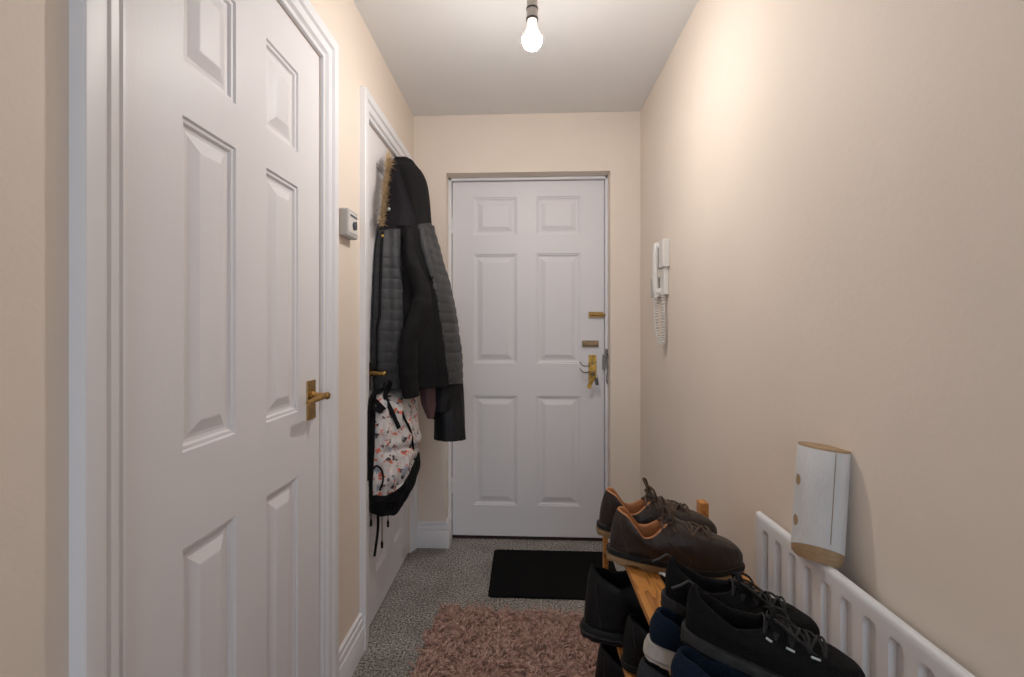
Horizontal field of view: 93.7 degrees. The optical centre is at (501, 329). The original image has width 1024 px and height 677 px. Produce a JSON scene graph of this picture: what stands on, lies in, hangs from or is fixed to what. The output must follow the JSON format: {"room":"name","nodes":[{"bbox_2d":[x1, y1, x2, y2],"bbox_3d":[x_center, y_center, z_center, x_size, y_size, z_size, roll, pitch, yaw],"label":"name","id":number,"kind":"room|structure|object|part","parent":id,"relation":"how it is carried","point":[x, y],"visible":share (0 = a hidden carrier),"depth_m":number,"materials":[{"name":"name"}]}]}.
{"room":"entrance hallway","nodes":[
{"label":"entrance hallway","id":0,"kind":"room"},
{"bbox_2d":[0,0,413,676],"bbox_3d":[-0.629,0.006,0.561,0.110,2.317,4.060,0,0,3],"label":"wall","id":1,"kind":"structure","parent":0,"point":[34,34],"depth_m":0.60,"materials":[{"name":"paint"}]},
{"bbox_2d":[69,0,338,676],"bbox_3d":[-0.538,0.140,1.063,0.022,2.051,0.863,0,0,3],"label":"door frame","id":2,"kind":"structure","parent":1,"relation":"attached to","point":[97,28],"depth_m":0.68,"materials":[{"name":"white paint"}]},
{"bbox_2d":[126,0,330,676],"bbox_3d":[-0.546,0.177,1.066,0.095,1.956,0.687,0,0,3],"label":"door","id":3,"kind":"structure","parent":1,"relation":"in","point":[223,396],"depth_m":0.97,"materials":[{"name":"white paint"}]},
{"bbox_3d":[-0.538,0.197,1.353,0.004,0.110,0.052,0,0,3],"label":"handle","id":4,"kind":"part","parent":3,"relation":"part of","materials":[{"name":"gold metal"}]},
{"bbox_3d":[-0.512,0.185,1.310,0.051,0.028,0.113,0,0,3],"label":"lever","id":5,"kind":"part","parent":3,"relation":"part of","materials":[{"name":"gold metal"}]},
{"bbox_2d":[340,208,357,239],"bbox_3d":[-0.504,-0.351,1.596,0.040,0.089,0.094,0,0,3],"label":"thermostat","id":6,"kind":"object","parent":1,"relation":"attached to","point":[348,218],"visible":1,"depth_m":1.56,"materials":[{"name":"grey plastic"}]},
{"bbox_3d":[-0.494,-0.353,1.596,0.003,0.066,0.080,0,0,3],"label":"plate","id":7,"kind":"part","parent":6,"relation":"part of","materials":[{"name":"white plastic"}]},
{"bbox_2d":[339,613,363,676],"bbox_3d":[-0.514,1.096,1.617,0.018,0.138,0.254,0,0,3],"label":"baseboard","id":8,"kind":"structure","parent":1,"relation":"attached to","point":[351,650],"depth_m":1.63,"materials":[{"name":"white paint"}]},
{"bbox_2d":[360,86,417,650],"bbox_3d":[-0.485,0.140,2.163,0.022,2.051,0.845,0,0,3],"label":"door frame","id":9,"kind":"structure","parent":1,"relation":"attached to","point":[370,111],"depth_m":1.75,"materials":[{"name":"white paint"}]},
{"bbox_2d":[369,125,408,625],"bbox_3d":[-0.487,0.177,2.167,0.111,1.956,0.682,0,0,3],"label":"door","id":10,"kind":"structure","parent":1,"relation":"in","point":[384,567],"depth_m":1.97,"materials":[{"name":"white paint"}]},
{"bbox_3d":[-0.516,0.180,1.853,0.004,0.110,0.052,0,0,3],"label":"handle","id":11,"kind":"part","parent":10,"relation":"part of","materials":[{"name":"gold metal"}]},
{"bbox_3d":[-0.478,0.168,1.894,0.067,0.028,0.113,0,0,3],"label":"lever","id":12,"kind":"part","parent":10,"relation":"part of","materials":[{"name":"gold metal"}]},
{"bbox_2d":[367,380,421,555],"bbox_3d":[-0.421,0.524,1.941,0.165,0.684,0.398,0,0,3],"label":"backpack","id":13,"kind":"object","parent":10,"relation":"hanging from","point":[394,436],"visible":0.96,"depth_m":1.84,"materials":[{"name":"fabric"}]},
{"bbox_3d":[-0.442,0.470,1.966,0.121,0.486,0.351,0,0,3],"label":"panel","id":14,"kind":"part","parent":13,"relation":"part of","materials":[{"name":"black"}]},
{"bbox_3d":[-0.423,0.634,1.942,0.156,0.257,0.295,0,0,3],"label":"panel","id":15,"kind":"part","parent":13,"relation":"part of","materials":[{"name":"black"}]},
{"bbox_2d":[372,149,462,398],"bbox_3d":[-0.336,-0.268,2.095,0.322,1.068,0.558,0,0,3],"label":"coat","id":16,"kind":"object","parent":10,"relation":"hanging from","point":[416,340],"visible":1,"depth_m":1.93,"materials":[{"name":"black fabric"}]},
{"bbox_3d":[-0.469,-0.586,1.952,0.071,0.384,0.254,0,0,3],"label":"fur trim","id":17,"kind":"part","parent":16,"relation":"part of","materials":[{"name":"beige fur"}]},
{"bbox_3d":[-0.457,-0.091,1.913,0.128,0.655,0.110,0,0,-24],"label":"quilted panel","id":18,"kind":"part","parent":16,"relation":"part of","materials":[{"name":"grey fabric"}]},
{"bbox_2d":[379,156,431,229],"bbox_3d":[-0.404,-0.601,2.127,0.181,0.400,0.372,0,0,3],"label":"hood","id":19,"kind":"object","parent":16,"relation":"attached to","point":[408,207],"depth_m":2.06,"materials":[{"name":"black fabric"}]},
{"bbox_3d":[-0.330,-0.107,1.978,0.198,0.687,0.134,0,0,-38],"label":"panel","id":20,"kind":"part","parent":16,"relation":"part of","materials":[{"name":"black fabric"}]},
{"bbox_3d":[-0.303,-0.135,2.195,0.248,0.742,0.461,0,0,-23],"label":"panel","id":21,"kind":"part","parent":16,"relation":"part of","materials":[{"name":"grey fabric"}]},
{"bbox_2d":[419,388,435,418],"bbox_3d":[-0.361,0.278,2.105,0.148,0.225,0.063,0,0,-19],"label":"scarf","id":22,"kind":"object","parent":10,"relation":"hanging from","point":[427,396],"visible":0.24,"depth_m":2.10,"materials":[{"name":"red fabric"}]},
{"bbox_2d":[434,383,465,441],"bbox_3d":[-0.303,0.033,2.332,0.197,0.935,0.416,0,0,-28],"label":"jacket","id":23,"kind":"object","parent":10,"relation":"hanging from","point":[449,418],"visible":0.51,"depth_m":2.16,"materials":[{"name":"black fabric"}]},
{"bbox_2d":[352,538,625,676],"bbox_3d":[0.032,1.205,0.604,1.446,0.080,4.410,0,0,3],"label":"floor","id":24,"kind":"structure","parent":0,"point":[426,578],"depth_m":2.10,"materials":[{"name":"grey carpet"}]},
{"bbox_2d":[404,599,599,676],"bbox_3d":[0.034,1.138,1.321,0.790,0.052,1.332,0,0,6],"label":"shag rug","id":25,"kind":"object","parent":24,"relation":"on","point":[468,642],"visible":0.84,"depth_m":1.73,"materials":[{"name":"carpet"}]},
{"bbox_2d":[452,535,602,540],"bbox_3d":[0.143,1.159,2.710,0.874,0.012,0.083,0,0,3],"label":"threshold","id":26,"kind":"object","parent":24,"relation":"on","point":[453,536],"visible":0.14,"depth_m":2.67,"materials":[{"name":"grey"}]},
{"bbox_2d":[488,549,616,599],"bbox_3d":[0.249,1.160,2.296,0.602,0.008,0.445,0,0,3],"label":"doormat","id":27,"kind":"object","parent":24,"relation":"on","point":[526,574],"visible":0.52,"depth_m":2.28,"materials":[{"name":"black rubber"}]},
{"bbox_2d":[603,499,758,676],"bbox_3d":[0.419,0.832,0.890,0.304,0.667,1.062,0,0,3],"label":"shoe rack","id":28,"kind":"object","parent":24,"relation":"on","point":[647,586],"visible":0.13,"depth_m":1.01,"materials":[{"name":"brown wood"}]},
{"bbox_3d":[0.303,0.845,1.403,0.014,0.640,0.020,0,0,3],"label":"post","id":29,"kind":"part","parent":28,"relation":"part of","materials":[{"name":"brown wood"}]},
{"bbox_2d":[595,643,624,676],"bbox_3d":[0.385,0.936,1.283,0.288,0.183,0.109,0,0,1],"label":"boot","id":30,"kind":"object","parent":28,"relation":"on","point":[608,664],"visible":0.37,"depth_m":1.26,"materials":[{"name":"black leather"}]},
{"bbox_2d":[579,563,664,647],"bbox_3d":[0.352,0.673,1.195,0.315,0.221,0.118,0,0,-7],"label":"boot","id":31,"kind":"object","parent":28,"relation":"on","point":[611,596],"visible":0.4,"depth_m":1.17,"materials":[{"name":"black leather"}]},
{"bbox_2d":[620,612,648,674],"bbox_3d":[0.409,0.717,1.085,0.278,0.133,0.090,0,0,-1],"label":"shoe","id":32,"kind":"object","parent":28,"relation":"on","point":[636,630],"visible":0.27,"depth_m":1.07,"materials":[{"name":"black leather"}]},
{"bbox_2d":[636,656,670,676],"bbox_3d":[0.407,0.722,0.962,0.280,0.124,0.091,0,0,-4],"label":"shoe","id":33,"kind":"object","parent":28,"relation":"on","point":[646,668],"visible":0.31,"depth_m":0.96,"materials":[{"name":"grey fabric"}]},
{"bbox_2d":[596,477,716,538],"bbox_3d":[0.389,0.463,1.210,0.299,0.162,0.100,0,0,7],"label":"leather shoe","id":34,"kind":"object","parent":28,"relation":"on","point":[647,509],"visible":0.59,"depth_m":1.19,"materials":[{"name":"brown leather"}]},
{"bbox_2d":[643,606,685,670],"bbox_3d":[0.361,0.493,0.750,0.273,0.103,0.090,0,0,13],"label":"shoe","id":35,"kind":"object","parent":28,"relation":"on","point":[662,641],"visible":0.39,"depth_m":0.74,"materials":[{"name":"blue fabric"}]},
{"bbox_2d":[652,553,821,640],"bbox_3d":[0.378,0.439,0.788,0.251,0.125,0.083,0,0,21],"label":"shoe","id":36,"kind":"object","parent":35,"relation":"on","point":[735,593],"visible":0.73,"depth_m":0.78,"materials":[{"name":"black fabric"}]},
{"bbox_2d":[606,496,744,579],"bbox_3d":[0.385,0.464,1.075,0.299,0.162,0.099,0,0,8],"label":"leather shoe","id":37,"kind":"object","parent":28,"relation":"on","point":[706,553],"visible":0.97,"depth_m":1.04,"materials":[{"name":"brown leather"}]},
{"bbox_3d":[0.584,0.832,1.397,0.024,0.667,0.034,0,0,3],"label":"post","id":38,"kind":"part","parent":28,"relation":"part of","materials":[{"name":"brown wood"}]},
{"bbox_2d":[670,646,747,676],"bbox_3d":[0.359,0.493,0.646,0.273,0.103,0.090,0,0,2],"label":"shoe","id":39,"kind":"object","parent":28,"relation":"on","point":[686,662],"visible":0.9,"depth_m":0.67,"materials":[{"name":"blue fabric"}]},
{"bbox_2d":[671,580,865,676],"bbox_3d":[0.376,0.438,0.691,0.249,0.129,0.084,0,0,23],"label":"shoe","id":40,"kind":"object","parent":39,"relation":"on","point":[761,644],"visible":1,"depth_m":0.67,"materials":[{"name":"black fabric"}]},
{"bbox_2d":[353,0,698,115],"bbox_3d":[0.032,-1.192,0.604,1.446,0.080,4.410,0,0,3],"label":"ceiling","id":41,"kind":"structure","parent":0,"point":[444,57],"depth_m":1.99,"materials":[{"name":"white paint"}]},
{"bbox_2d":[522,0,541,50],"bbox_3d":[0.094,-1.013,1.497,0.090,0.278,0.090,0,0,3],"label":"pendant light","id":42,"kind":"object","parent":41,"relation":"hanging from","point":[532,38],"visible":1,"depth_m":1.48,"materials":[{"name":"white glass"}]},
{"bbox_3d":[0.094,-0.892,1.497,0.062,0.036,0.062,0,0,3],"label":"bulb","id":43,"kind":"part","parent":42,"relation":"part of","materials":[{"name":"white glass"}]},
{"bbox_2d":[414,111,639,520],"bbox_3d":[0.131,0.006,2.657,1.426,2.317,0.200,0,0,3],"label":"wall","id":44,"kind":"structure","parent":0,"point":[585,143],"depth_m":2.55,"materials":[{"name":"paint"}]},
{"bbox_2d":[417,516,451,548],"bbox_3d":[-0.378,1.096,2.612,0.194,0.138,0.098,0,0,3],"label":"baseboard","id":45,"kind":"structure","parent":44,"relation":"attached to","point":[430,534],"depth_m":2.56,"materials":[{"name":"white paint"}]},
{"bbox_2d":[448,176,607,534],"bbox_3d":[0.142,0.162,2.681,0.876,2.007,0.090,0,0,3],"label":"door frame","id":46,"kind":"structure","parent":44,"relation":"attached to","point":[549,178],"depth_m":2.64,"materials":[{"name":"white paint"}]},
{"bbox_2d":[452,180,605,537],"bbox_3d":[0.142,0.160,2.653,0.851,1.966,0.100,0,0,3],"label":"door","id":47,"kind":"structure","parent":44,"relation":"in","point":[528,256],"depth_m":2.66,"materials":[{"name":"white paint"}]},
{"bbox_3d":[0.497,0.209,2.638,0.043,0.143,0.006,0,0,3],"label":"handle","id":48,"kind":"part","parent":47,"relation":"part of","materials":[{"name":"gold metal"}]},
{"bbox_2d":[587,372,598,388],"bbox_3d":[0.489,0.272,2.598,0.065,0.091,0.043,0,0,3],"label":"keys","id":49,"kind":"object","parent":47,"relation":"hanging from","point":[591,380],"visible":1,"depth_m":2.58,"materials":[{"name":"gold metal"}]},
{"bbox_2d":[602,349,607,383],"bbox_3d":[0.563,0.198,2.609,0.035,0.193,0.016,0,0,26],"label":"chain","id":50,"kind":"object","parent":44,"relation":"attached to","point":[604,357],"visible":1,"depth_m":2.61,"materials":[{"name":"silver metal"}]},
{"bbox_3d":[0.560,0.160,2.613,0.026,0.110,0.010,0,0,3],"label":"chain plate","id":51,"kind":"part","parent":50,"relation":"part of","materials":[{"name":"silver metal"}]},
{"bbox_3d":[0.571,0.198,2.603,0.013,0.193,0.013,0,0,-42],"label":"chain","id":52,"kind":"part","parent":50,"relation":"part of","materials":[{"name":"silver metal"}]},
{"bbox_2d":[640,0,1023,676],"bbox_3d":[0.686,0.006,0.498,0.110,2.317,4.060,0,0,3],"label":"wall","id":53,"kind":"structure","parent":0,"point":[835,188],"depth_m":0.88,"materials":[{"name":"paint"}]},
{"bbox_2d":[651,239,669,344],"bbox_3d":[0.681,-0.159,2.112,0.054,0.448,0.205,0,0,3],"label":"phone","id":54,"kind":"object","parent":53,"relation":"attached to","point":[661,249],"visible":1,"depth_m":2.04,"materials":[{"name":"white plastic"}]},
{"bbox_3d":[0.673,-0.047,2.056,0.032,0.224,0.064,0,0,-34],"label":"coiled cord","id":55,"kind":"part","parent":54,"relation":"part of","materials":[{"name":"white plastic"}]},
{"bbox_2d":[756,511,974,676],"bbox_3d":[0.608,0.734,0.620,0.055,0.602,1.057,0,0,3],"label":"radiator","id":56,"kind":"object","parent":53,"relation":"attached to","point":[847,617],"visible":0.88,"depth_m":0.83,"materials":[{"name":"white metal"}]},
{"bbox_2d":[791,441,850,567],"bbox_3d":[0.615,0.332,0.928,0.094,0.220,0.100,0,0,-27],"label":"humidifier","id":57,"kind":"object","parent":56,"relation":"on","point":[822,472],"visible":1,"depth_m":0.89,"materials":[{"name":"white plastic"}]}
]}

